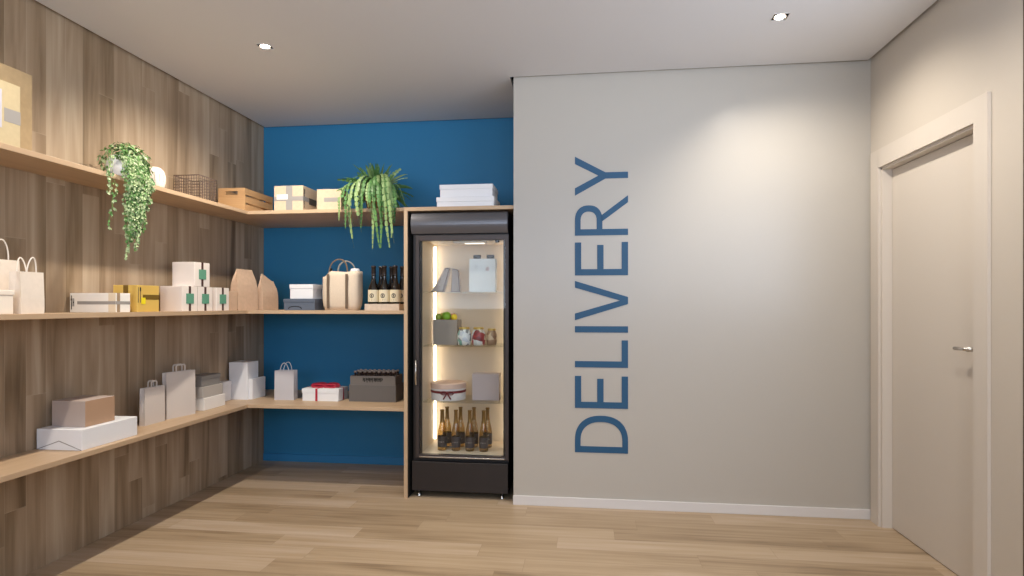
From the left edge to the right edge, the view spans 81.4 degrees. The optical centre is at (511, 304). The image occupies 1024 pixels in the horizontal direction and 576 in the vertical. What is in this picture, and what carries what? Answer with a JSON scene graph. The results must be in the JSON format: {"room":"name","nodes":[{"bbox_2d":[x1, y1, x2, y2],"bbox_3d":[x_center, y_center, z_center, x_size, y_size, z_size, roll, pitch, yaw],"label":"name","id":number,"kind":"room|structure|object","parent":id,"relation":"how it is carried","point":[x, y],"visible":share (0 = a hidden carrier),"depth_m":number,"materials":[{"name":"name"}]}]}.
{"room":"parcel delivery room","nodes":[
{"label":"parcel delivery room","id":0,"kind":"room"},
{"bbox_2d":[0,0,263,575],"bbox_3d":[-2.493,-0.137,1.849,0.200,2.800,6.449,0,0,7],"label":"wall","id":1,"kind":"structure","parent":0,"point":[90,94],"depth_m":3.25,"materials":[{"name":"brown wood"}]},
{"bbox_2d":[0,142,247,214],"bbox_3d":[-2.300,-0.636,1.416,0.290,0.024,5.438,0,0,7],"label":"wall shelf","id":2,"kind":"object","parent":1,"relation":"attached to","point":[14,157],"visible":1,"depth_m":2.91,"materials":[{"name":"brown wood"}]},
{"bbox_2d":[0,80,20,147],"bbox_3d":[-2.120,-0.778,2.337,0.101,0.262,0.310,0,0,7],"label":"cardboard box","id":3,"kind":"object","parent":2,"relation":"on","point":[10,115],"visible":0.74,"depth_m":2.44,"materials":[{"name":"beige cardboard"}]},
{"bbox_2d":[0,63,31,150],"bbox_3d":[-2.235,-0.836,2.457,0.136,0.377,0.420,0,0,7],"label":"cardboard box","id":4,"kind":"object","parent":2,"relation":"on","point":[8,74],"visible":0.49,"depth_m":2.62,"materials":[{"name":"beige cardboard"}]},
{"bbox_2d":[97,142,155,259],"bbox_3d":[-1.996,-0.541,3.098,0.255,0.638,0.389,0,0,-42],"label":"trailing plant","id":5,"kind":"object","parent":2,"relation":"on","point":[129,164],"visible":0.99,"depth_m":3.02,"materials":[{"name":"green plant"}]},
{"bbox_2d":[149,167,165,187],"bbox_3d":[-2.043,-0.718,3.405,0.111,0.140,0.108,0,0,7],"label":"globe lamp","id":6,"kind":"object","parent":2,"relation":"on","point":[159,177],"visible":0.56,"depth_m":3.38,"materials":[{"name":"beige ceramic"}]},
{"bbox_2d":[173,174,216,201],"bbox_3d":[-1.987,-0.724,3.738,0.172,0.153,0.180,0,0,7],"label":"wire basket","id":7,"kind":"object","parent":2,"relation":"on","point":[177,178],"visible":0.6,"depth_m":3.71,"materials":[{"name":"brown metal"}]},
{"bbox_2d":[0,404,247,482],"bbox_3d":[-2.300,0.697,1.416,0.290,0.024,5.438,0,0,7],"label":"wall shelf","id":8,"kind":"object","parent":1,"relation":"attached to","point":[18,465],"visible":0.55,"depth_m":2.80,"materials":[{"name":"brown wood"}]},
{"bbox_2d":[37,416,136,450],"bbox_3d":[-2.115,0.636,2.980,0.238,0.098,0.349,0,0,7],"label":"box","id":9,"kind":"object","parent":8,"relation":"on","point":[51,437],"visible":0.89,"depth_m":2.83,"materials":[{"name":"white cardboard"}]},
{"bbox_2d":[52,395,114,426],"bbox_3d":[-2.122,0.524,2.952,0.179,0.125,0.180,0,0,7],"label":"box","id":10,"kind":"object","parent":9,"relation":"on","point":[82,410],"visible":1,"depth_m":2.87,"materials":[{"name":"beige cardboard"}]},
{"bbox_2d":[139,380,164,425],"bbox_3d":[-2.080,0.560,3.443,0.034,0.250,0.162,0,0,7],"label":"paper bag","id":11,"kind":"object","parent":8,"relation":"on","point":[152,399],"visible":1,"depth_m":3.42,"materials":[{"name":"beige paper"}]},
{"bbox_2d":[162,363,194,419],"bbox_3d":[-2.046,0.524,3.658,0.038,0.323,0.208,0,0,19],"label":"paper bag","id":12,"kind":"object","parent":8,"relation":"on","point":[179,385],"visible":0.96,"depth_m":3.64,"materials":[{"name":"beige paper"}]},
{"bbox_2d":[195,393,224,410],"bbox_3d":[-2.042,0.645,3.972,0.130,0.080,0.225,0,0,7],"label":"box","id":13,"kind":"object","parent":8,"relation":"on","point":[201,404],"visible":0.66,"depth_m":3.90,"materials":[{"name":"white cardboard"}]},
{"bbox_2d":[195,383,222,397],"bbox_3d":[-2.047,0.569,3.962,0.123,0.072,0.210,0,0,7],"label":"box","id":14,"kind":"object","parent":13,"relation":"on","point":[216,389],"visible":0.62,"depth_m":3.92,"materials":[{"name":"grey cardboard"}]},
{"bbox_2d":[195,373,220,386],"bbox_3d":[-2.051,0.497,3.954,0.117,0.070,0.198,0,0,7],"label":"box","id":15,"kind":"object","parent":14,"relation":"on","point":[202,379],"visible":0.79,"depth_m":3.92,"materials":[{"name":"grey cardboard"}]},
{"bbox_2d":[0,310,247,319],"bbox_3d":[-2.300,0.049,1.416,0.290,0.024,5.438,0,0,7],"label":"wall shelf","id":16,"kind":"object","parent":1,"relation":"attached to","point":[56,315],"visible":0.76,"depth_m":2.93,"materials":[{"name":"brown wood"}]},
{"bbox_2d":[0,290,13,313],"bbox_3d":[-2.108,-0.012,2.383,0.085,0.098,0.165,0,0,7],"label":"box","id":17,"kind":"object","parent":16,"relation":"on","point":[6,296],"visible":1,"depth_m":2.43,"materials":[{"name":"beige cardboard"}]},
{"bbox_2d":[0,239,19,289],"bbox_3d":[-2.226,-0.123,2.546,0.100,0.320,0.170,0,0,7],"label":"paper bag","id":18,"kind":"object","parent":17,"relation":"on","point":[8,265],"visible":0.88,"depth_m":2.56,"materials":[{"name":"beige paper"}]},
{"bbox_2d":[8,257,43,313],"bbox_3d":[-2.080,-0.084,2.550,0.066,0.243,0.108,0,0,7],"label":"paper bag","id":19,"kind":"object","parent":16,"relation":"on","point":[28,287],"visible":1,"depth_m":2.53,"materials":[{"name":"beige paper"}]},
{"bbox_2d":[70,293,129,311],"bbox_3d":[-2.103,-0.012,3.039,0.256,0.098,0.097,0,0,7],"label":"box","id":20,"kind":"object","parent":16,"relation":"on","point":[79,302],"visible":0.89,"depth_m":2.99,"materials":[{"name":"white cardboard"}]},
{"bbox_2d":[113,285,158,311],"bbox_3d":[-2.022,-0.034,3.207,0.139,0.142,0.163,0,0,7],"label":"box","id":21,"kind":"object","parent":16,"relation":"on","point":[143,298],"visible":0.86,"depth_m":3.15,"materials":[{"name":"yellow cardboard"}]},
{"bbox_2d":[138,287,140,302],"bbox_3d":[-1.962,-0.053,3.135,0.001,0.080,0.022,0,0,7],"label":"print","id":22,"kind":"object","parent":21,"relation":"attached to","point":[139,288],"depth_m":3.14,"materials":[{"name":"yellow"}]},
{"bbox_2d":[160,286,196,310],"bbox_3d":[-1.984,-0.037,3.548,0.142,0.149,0.138,0,0,7],"label":"gift box","id":23,"kind":"object","parent":16,"relation":"on","point":[172,298],"visible":0.88,"depth_m":3.48,"materials":[{"name":"beige cardboard"}]},
{"bbox_2d":[197,287,211,310],"bbox_3d":[-1.966,-0.037,3.692,0.142,0.149,0.138,0,0,7],"label":"gift box","id":24,"kind":"object","parent":16,"relation":"on","point":[204,294],"visible":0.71,"depth_m":3.67,"materials":[{"name":"beige cardboard"}]},
{"bbox_2d":[172,262,209,286],"bbox_3d":[-1.973,-0.186,3.664,0.150,0.149,0.144,0,0,7],"label":"gift box","id":25,"kind":"object","parent":24,"relation":"on","point":[196,274],"visible":0.88,"depth_m":3.60,"materials":[{"name":"beige cardboard"}]},
{"bbox_2d":[212,288,228,310],"bbox_3d":[-1.944,-0.037,3.869,0.142,0.149,0.134,0,0,7],"label":"gift box","id":26,"kind":"object","parent":16,"relation":"on","point":[220,296],"visible":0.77,"depth_m":3.84,"materials":[{"name":"beige cardboard"}]},
{"bbox_2d":[229,291,236,310],"bbox_3d":[-1.933,-0.027,4.019,0.104,0.128,0.095,0,0,7],"label":"kraft box","id":27,"kind":"object","parent":16,"relation":"on","point":[232,295],"visible":0.2,"depth_m":4.01,"materials":[{"name":"brown cardboard"}]},
{"bbox_2d":[264,117,513,457],"bbox_3d":[-0.942,-0.137,4.803,2.144,2.800,0.200,0,0,7],"label":"wall","id":28,"kind":"structure","parent":0,"point":[327,348],"depth_m":4.75,"materials":[{"name":"blue paint"}]},
{"bbox_2d":[211,208,403,227],"bbox_3d":[-1.359,-0.636,4.396,1.417,0.024,0.712,0,0,7],"label":"wall shelf","id":29,"kind":"object","parent":28,"relation":"attached to","point":[316,217],"visible":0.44,"depth_m":4.29,"materials":[{"name":"brown wood"}]},
{"bbox_2d":[218,188,272,210],"bbox_3d":[-1.913,-0.728,4.291,0.196,0.160,0.370,0,0,7],"label":"wooden crate","id":30,"kind":"object","parent":29,"relation":"on","point":[239,200],"visible":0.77,"depth_m":4.12,"materials":[{"name":"brown wood"}]},
{"bbox_2d":[274,185,316,209],"bbox_3d":[-1.516,-0.734,4.233,0.212,0.173,0.297,0,0,7],"label":"cardboard box","id":31,"kind":"object","parent":29,"relation":"on","point":[299,197],"visible":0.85,"depth_m":4.09,"materials":[{"name":"beige cardboard"}]},
{"bbox_2d":[317,189,347,208],"bbox_3d":[-1.240,-0.719,4.115,0.173,0.142,0.123,0,0,7],"label":"cardboard box","id":32,"kind":"object","parent":29,"relation":"on","point":[326,198],"visible":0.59,"depth_m":4.06,"materials":[{"name":"beige cardboard"}]},
{"bbox_2d":[337,161,413,248],"bbox_3d":[-0.933,-0.681,4.150,0.490,0.618,0.543,0,0,7],"label":"potted fern","id":33,"kind":"object","parent":29,"relation":"on","point":[379,191],"visible":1,"depth_m":3.93,"materials":[{"name":"green plant"}]},
{"bbox_2d":[225,389,403,410],"bbox_3d":[-1.359,0.697,4.396,1.417,0.024,0.712,0,0,7],"label":"wall shelf","id":34,"kind":"object","parent":28,"relation":"attached to","point":[267,401],"visible":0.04,"depth_m":4.09,"materials":[{"name":"brown wood"}]},
{"bbox_2d":[220,380,230,400],"bbox_3d":[-2.060,0.615,4.254,0.055,0.140,0.100,0,0,7],"label":"box","id":35,"kind":"object","parent":34,"relation":"on","point":[226,383],"visible":0.56,"depth_m":4.26,"materials":[{"name":"white cardboard"}]},
{"bbox_2d":[229,360,257,399],"bbox_3d":[-1.972,0.550,4.375,0.144,0.270,0.143,0,0,7],"label":"box","id":36,"kind":"object","parent":34,"relation":"on","point":[240,372],"visible":0.84,"depth_m":4.31,"materials":[{"name":"white cardboard"}]},
{"bbox_2d":[249,376,264,399],"bbox_3d":[-1.881,0.611,4.395,0.028,0.148,0.175,0,0,7],"label":"box","id":37,"kind":"object","parent":34,"relation":"on","point":[256,385],"visible":1,"depth_m":4.36,"materials":[{"name":"white cardboard"}]},
{"bbox_2d":[274,362,297,399],"bbox_3d":[-1.641,0.550,4.322,0.140,0.270,0.077,0,0,1],"label":"paper bag","id":38,"kind":"object","parent":34,"relation":"on","point":[286,381],"visible":1,"depth_m":4.29,"materials":[{"name":"grey paper"}]},
{"bbox_2d":[302,382,347,401],"bbox_3d":[-1.354,0.625,4.317,0.277,0.120,0.171,0,0,7],"label":"gift box","id":39,"kind":"object","parent":34,"relation":"on","point":[320,391],"visible":1,"depth_m":4.25,"materials":[{"name":"white cardboard"}]},
{"bbox_2d":[349,374,403,401],"bbox_3d":[-0.976,0.594,4.295,0.344,0.182,0.180,0,0,7],"label":"crate","id":40,"kind":"object","parent":34,"relation":"on","point":[361,388],"visible":0.94,"depth_m":4.21,"materials":[{"name":"grey cardboard"}]},
{"bbox_2d":[248,310,403,313],"bbox_3d":[-1.359,0.049,4.396,1.417,0.024,0.712,0,0,7],"label":"wall shelf","id":41,"kind":"object","parent":28,"relation":"attached to","point":[249,311],"visible":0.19,"depth_m":4.03,"materials":[{"name":"brown wood"}]},
{"bbox_2d":[230,269,257,309],"bbox_3d":[-1.890,-0.106,4.202,0.066,0.287,0.205,0,0,15],"label":"kraft bag","id":42,"kind":"object","parent":41,"relation":"on","point":[243,282],"visible":0.84,"depth_m":4.18,"materials":[{"name":"brown paper"}]},
{"bbox_2d":[257,274,277,309],"bbox_3d":[-1.814,-0.095,4.410,0.062,0.265,0.165,0,0,19],"label":"kraft bag","id":43,"kind":"object","parent":41,"relation":"on","point":[267,290],"visible":0.88,"depth_m":4.38,"materials":[{"name":"brown paper"}]},
{"bbox_2d":[283,299,324,309],"bbox_3d":[-1.454,-0.002,4.183,0.230,0.079,0.180,0,0,7],"label":"box","id":44,"kind":"object","parent":41,"relation":"on","point":[289,304],"visible":0.81,"depth_m":4.10,"materials":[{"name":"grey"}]},
{"bbox_2d":[290,284,321,298],"bbox_3d":[-1.446,-0.092,4.180,0.172,0.100,0.145,0,0,7],"label":"box","id":45,"kind":"object","parent":44,"relation":"on","point":[297,291],"visible":0.99,"depth_m":4.11,"materials":[{"name":"white cardboard"}]},
{"bbox_2d":[323,259,362,309],"bbox_3d":[-1.181,-0.141,4.151,0.265,0.357,0.157,0,0,7],"label":"tote","id":46,"kind":"object","parent":41,"relation":"on","point":[341,290],"visible":0.98,"depth_m":4.08,"materials":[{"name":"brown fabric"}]},
{"bbox_2d":[365,304,403,309],"bbox_3d":[-0.867,0.015,4.125,0.242,0.044,0.210,0,0,7],"label":"tray","id":47,"kind":"object","parent":41,"relation":"on","point":[367,306],"visible":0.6,"depth_m":4.02,"materials":[{"name":"brown wood"}]},
{"bbox_2d":[368,266,378,303],"bbox_3d":[-0.950,-0.134,4.084,0.075,0.270,0.076,0,0,7],"label":"wine bottle","id":48,"kind":"object","parent":47,"relation":"on","point":[373,290],"visible":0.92,"depth_m":4.06,"materials":[{"name":"black glass"}]},
{"bbox_2d":[377,266,381,286],"bbox_3d":[-0.916,-0.134,4.163,0.075,0.270,0.076,0,0,7],"label":"wine bottle","id":49,"kind":"object","parent":47,"relation":"on","point":[380,267],"visible":0.34,"depth_m":4.15,"materials":[{"name":"black glass"}]},
{"bbox_2d":[379,266,389,303],"bbox_3d":[-0.874,-0.134,4.075,0.075,0.270,0.076,0,0,7],"label":"wine bottle","id":50,"kind":"object","parent":47,"relation":"on","point":[384,290],"visible":0.97,"depth_m":4.05,"materials":[{"name":"black glass"}]},
{"bbox_2d":[388,266,392,287],"bbox_3d":[-0.840,-0.134,4.153,0.075,0.270,0.076,0,0,7],"label":"wine bottle","id":51,"kind":"object","parent":47,"relation":"on","point":[390,267],"visible":0.3,"depth_m":4.14,"materials":[{"name":"black glass"}]},
{"bbox_2d":[390,265,400,303],"bbox_3d":[-0.797,-0.134,4.065,0.075,0.270,0.076,0,0,7],"label":"wine bottle","id":52,"kind":"object","parent":47,"relation":"on","point":[395,291],"visible":0.98,"depth_m":4.04,"materials":[{"name":"black glass"}]},
{"bbox_2d":[399,266,403,303],"bbox_3d":[-0.763,-0.134,4.144,0.075,0.270,0.076,0,0,7],"label":"wine bottle","id":53,"kind":"object","parent":47,"relation":"on","point":[401,283],"visible":0.55,"depth_m":4.13,"materials":[{"name":"black glass"}]},
{"bbox_2d":[263,453,403,464],"bbox_3d":[-1.317,1.233,4.744,1.412,0.060,0.012,0,0,7],"label":"baseboard","id":54,"kind":"structure","parent":28,"relation":"attached to","point":[266,456],"depth_m":4.75,"materials":[{"name":"blue"}]},
{"bbox_2d":[36,0,936,126],"bbox_3d":[-0.289,-1.452,1.472,4.222,0.030,6.205,0,0,7],"label":"ceiling","id":55,"kind":"structure","parent":0,"point":[332,62],"depth_m":3.23,"materials":[{"name":"white paint"}]},
{"bbox_2d":[255,43,275,49],"bbox_3d":[-1.373,-1.456,3.310,0.079,0.042,0.079,0,0,7],"label":"recessed light","id":56,"kind":"object","parent":55,"relation":"in","point":[263,46],"visible":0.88,"depth_m":3.32,"materials":[{"name":"grey"}]},
{"bbox_2d":[769,13,790,21],"bbox_3d":[1.338,-1.456,2.971,0.079,0.042,0.079,0,0,7],"label":"recessed light","id":57,"kind":"object","parent":55,"relation":"in","point":[779,16],"visible":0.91,"depth_m":2.98,"materials":[{"name":"grey"}]},
{"bbox_2d":[24,461,957,575],"bbox_3d":[-0.265,1.313,1.469,4.716,0.100,6.649,0,0,7],"label":"floor","id":58,"kind":"structure","parent":0,"point":[267,518],"depth_m":3.25,"materials":[{"name":"brown wood"}]},
{"bbox_2d":[404,205,513,497],"bbox_3d":[-0.299,0.313,4.229,0.724,1.900,0.778,0,0,7],"label":"surround","id":59,"kind":"object","parent":58,"relation":"on","point":[408,237],"visible":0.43,"depth_m":3.89,"materials":[{"name":"brown wood"}]},
{"bbox_2d":[436,196,499,206],"bbox_3d":[-0.289,-0.670,3.997,0.383,0.066,0.260,0,0,7],"label":"box","id":60,"kind":"object","parent":59,"relation":"on","point":[479,200],"visible":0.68,"depth_m":3.87,"materials":[{"name":"white cardboard"}]},
{"bbox_2d":[440,184,497,199],"bbox_3d":[-0.286,-0.746,3.999,0.353,0.084,0.235,0,0,7],"label":"box","id":61,"kind":"object","parent":60,"relation":"on","point":[458,190],"visible":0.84,"depth_m":3.89,"materials":[{"name":"white cardboard"}]},
{"bbox_2d":[411,211,513,499],"bbox_3d":[-0.303,0.330,4.159,0.641,1.866,0.662,0,0,7],"label":"fridge","id":62,"kind":"object","parent":58,"relation":"on","point":[441,241],"visible":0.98,"depth_m":4.05,"materials":[{"name":"black metal"}]},
{"bbox_2d":[431,268,450,291],"bbox_3d":[-0.484,-0.170,4.072,0.132,0.165,0.059,0,0,7],"label":"pouch","id":63,"kind":"object","parent":62,"relation":"on","point":[440,286],"visible":1,"depth_m":4.05,"materials":[{"name":"plastic"}]},
{"bbox_2d":[438,409,446,446],"bbox_3d":[-0.471,0.841,4.014,0.062,0.272,0.062,0,0,7],"label":"champagne bottle","id":64,"kind":"object","parent":62,"relation":"in","point":[442,439],"visible":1,"depth_m":4.00,"materials":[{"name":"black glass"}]},
{"bbox_2d":[433,319,460,344],"bbox_3d":[-0.447,0.186,4.117,0.168,0.172,0.140,0,0,7],"label":"box","id":65,"kind":"object","parent":62,"relation":"on","point":[445,332],"visible":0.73,"depth_m":4.05,"materials":[{"name":"grey cardboard"}]},
{"bbox_2d":[435,314,441,319],"bbox_3d":[-0.505,0.081,4.091,0.048,0.050,0.048,0,0,7],"label":"lime","id":66,"kind":"object","parent":65,"relation":"on","point":[437,316],"visible":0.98,"depth_m":4.08,"materials":[{"name":"green food"}]},
{"bbox_2d":[442,312,450,319],"bbox_3d":[-0.449,0.074,4.083,0.062,0.064,0.062,0,0,7],"label":"apple","id":67,"kind":"object","parent":65,"relation":"on","point":[446,315],"visible":0.94,"depth_m":4.06,"materials":[{"name":"green food"}]},
{"bbox_2d":[451,314,456,319],"bbox_3d":[-0.396,0.083,4.075,0.044,0.046,0.044,0,0,7],"label":"lemon","id":68,"kind":"object","parent":65,"relation":"on","point":[454,316],"visible":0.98,"depth_m":4.06,"materials":[{"name":"yellow food"}]},
{"bbox_2d":[443,406,451,442],"bbox_3d":[-0.450,0.841,4.128,0.062,0.272,0.062,0,0,7],"label":"champagne bottle","id":69,"kind":"object","parent":62,"relation":"in","point":[448,433],"visible":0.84,"depth_m":4.12,"materials":[{"name":"brown glass"}]},
{"bbox_2d":[431,380,465,400],"bbox_3d":[-0.439,0.589,4.098,0.244,0.114,0.260,0,0,7],"label":"round box","id":70,"kind":"object","parent":62,"relation":"on","point":[441,390],"visible":1,"depth_m":4.01,"materials":[{"name":"white"}]},
{"bbox_2d":[451,269,460,291],"bbox_3d":[-0.387,-0.170,4.126,0.066,0.164,0.059,0,0,7],"label":"pouch","id":71,"kind":"object","parent":62,"relation":"on","point":[456,281],"visible":1,"depth_m":4.10,"materials":[{"name":"fabric"}]},
{"bbox_2d":[451,409,460,447],"bbox_3d":[-0.377,0.841,4.003,0.062,0.272,0.062,0,0,7],"label":"champagne bottle","id":72,"kind":"object","parent":62,"relation":"in","point":[455,439],"visible":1,"depth_m":3.99,"materials":[{"name":"brown glass"}]},
{"bbox_2d":[456,407,464,443],"bbox_3d":[-0.356,0.841,4.116,0.062,0.272,0.062,0,0,7],"label":"champagne bottle","id":73,"kind":"object","parent":62,"relation":"in","point":[462,434],"visible":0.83,"depth_m":4.10,"materials":[{"name":"brown glass"}]},
{"bbox_2d":[457,327,470,344],"bbox_3d":[-0.323,0.211,4.033,0.094,0.122,0.093,0,0,7],"label":"jar","id":74,"kind":"object","parent":62,"relation":"on","point":[464,334],"visible":1,"depth_m":4.00,"materials":[{"name":"white glass"}]},
{"bbox_2d":[465,410,473,447],"bbox_3d":[-0.283,0.841,3.991,0.062,0.272,0.062,0,0,7],"label":"champagne bottle","id":75,"kind":"object","parent":62,"relation":"in","point":[469,440],"visible":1,"depth_m":3.97,"materials":[{"name":"brown glass"}]},
{"bbox_2d":[469,407,478,443],"bbox_3d":[-0.262,0.841,4.104,0.062,0.272,0.062,0,0,7],"label":"champagne bottle","id":76,"kind":"object","parent":62,"relation":"in","point":[475,434],"visible":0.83,"depth_m":4.09,"materials":[{"name":"brown glass"}]},
{"bbox_2d":[472,327,484,345],"bbox_3d":[-0.226,0.211,4.021,0.094,0.122,0.093,0,0,7],"label":"jar","id":77,"kind":"object","parent":62,"relation":"on","point":[478,334],"visible":1,"depth_m":3.99,"materials":[{"name":"red glass"}]},
{"bbox_2d":[469,255,496,291],"bbox_3d":[-0.195,-0.214,4.020,0.178,0.252,0.070,0,0,7],"label":"bag","id":78,"kind":"object","parent":62,"relation":"on","point":[482,272],"visible":1,"depth_m":3.99,"materials":[{"name":"white paper"}]},
{"bbox_2d":[479,410,487,448],"bbox_3d":[-0.190,0.841,3.979,0.062,0.272,0.062,0,0,7],"label":"champagne bottle","id":79,"kind":"object","parent":62,"relation":"in","point":[483,440],"visible":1,"depth_m":3.96,"materials":[{"name":"brown glass"}]},
{"bbox_2d":[472,372,500,400],"bbox_3d":[-0.173,0.556,4.068,0.185,0.180,0.090,0,0,7],"label":"box","id":80,"kind":"object","parent":62,"relation":"on","point":[485,385],"visible":1,"depth_m":4.03,"materials":[{"name":"grey cardboard"}]},
{"bbox_2d":[483,407,491,444],"bbox_3d":[-0.168,0.841,4.092,0.062,0.272,0.062,0,0,7],"label":"champagne bottle","id":81,"kind":"object","parent":62,"relation":"in","point":[489,434],"visible":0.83,"depth_m":4.08,"materials":[{"name":"brown glass"}]},
{"bbox_2d":[486,328,496,344],"bbox_3d":[-0.138,0.216,4.048,0.072,0.112,0.072,0,0,7],"label":"jar","id":82,"kind":"object","parent":62,"relation":"on","point":[491,338],"visible":1,"depth_m":4.02,"materials":[{"name":"beige glass"}]},
{"bbox_2d":[514,58,870,508],"bbox_3d":[1.125,-0.137,4.139,2.122,2.800,1.004,0,0,7],"label":"wall","id":83,"kind":"structure","parent":0,"point":[746,216],"depth_m":3.63,"materials":[{"name":"grey paint"}]},
{"bbox_2d":[575,157,627,194],"bbox_3d":[0.556,-0.806,3.703,0.320,0.232,0.005,0,0,7],"label":"wall sign","id":84,"kind":"object","parent":83,"relation":"attached to","point":[602,175],"depth_m":3.71,"materials":[{"name":"blue paint"}]},
{"bbox_2d":[575,196,627,235],"bbox_3d":[0.556,-0.552,3.703,0.320,0.238,0.005,0,0,7],"label":"letter","id":85,"kind":"object","parent":83,"relation":"attached to","point":[600,217],"depth_m":3.70,"materials":[{"name":"blue paint"}]},
{"bbox_2d":[575,242,627,274],"bbox_3d":[0.556,-0.289,3.703,0.320,0.202,0.005,0,0,7],"label":"letter","id":86,"kind":"object","parent":83,"relation":"attached to","point":[601,270],"depth_m":3.70,"materials":[{"name":"blue paint"}]},
{"bbox_2d":[575,281,627,319],"bbox_3d":[0.556,-0.028,3.703,0.320,0.238,0.005,0,0,7],"label":"letter","id":87,"kind":"object","parent":83,"relation":"attached to","point":[623,299],"depth_m":3.70,"materials":[{"name":"blue paint"}]},
{"bbox_2d":[575,326,627,332],"bbox_3d":[0.556,0.152,3.703,0.320,0.038,0.005,0,0,7],"label":"wall sign","id":88,"kind":"object","parent":83,"relation":"attached to","point":[599,329],"depth_m":3.70,"materials":[{"name":"blue paint"}]},
{"bbox_2d":[575,340,627,367],"bbox_3d":[0.556,0.305,3.703,0.320,0.170,0.005,0,0,7],"label":"wall sign","id":89,"kind":"object","parent":83,"relation":"attached to","point":[624,363],"depth_m":3.69,"materials":[{"name":"blue paint"}]},
{"bbox_2d":[575,376,627,408],"bbox_3d":[0.556,0.545,3.703,0.320,0.196,0.005,0,0,7],"label":"wall sign","id":90,"kind":"object","parent":83,"relation":"attached to","point":[600,403],"depth_m":3.70,"materials":[{"name":"blue paint"}]},
{"bbox_2d":[575,416,627,453],"bbox_3d":[0.556,0.807,3.703,0.320,0.228,0.005,0,0,7],"label":"wall sign","id":91,"kind":"object","parent":83,"relation":"attached to","point":[578,448],"depth_m":3.70,"materials":[{"name":"blue paint"}]},
{"bbox_2d":[513,495,870,519],"bbox_3d":[1.060,1.234,3.635,2.123,0.058,0.013,0,0,7],"label":"baseboard","id":92,"kind":"structure","parent":83,"relation":"attached to","point":[797,511],"depth_m":3.62,"materials":[{"name":"grey wood"}]},
{"bbox_2d":[871,0,1022,575],"bbox_3d":[1.899,-0.137,1.299,0.120,2.800,6.449,0,0,7],"label":"wall","id":93,"kind":"structure","parent":0,"point":[955,52],"depth_m":2.44,"materials":[{"name":"beige paint"}]},
{"bbox_2d":[871,91,990,575],"bbox_3d":[2.099,0.189,2.967,0.129,2.148,1.023,0,0,7],"label":"door","id":94,"kind":"structure","parent":93,"relation":"in","point":[931,185],"depth_m":2.95,"materials":[{"name":"beige paint"}]},
{"bbox_2d":[1023,0,1023,575],"bbox_3d":[1.747,0.038,0.338,0.064,2.450,3.905,0,0,7],"label":"window","id":95,"kind":"structure","parent":93,"relation":"in","point":[1023,0],"depth_m":2.28,"materials":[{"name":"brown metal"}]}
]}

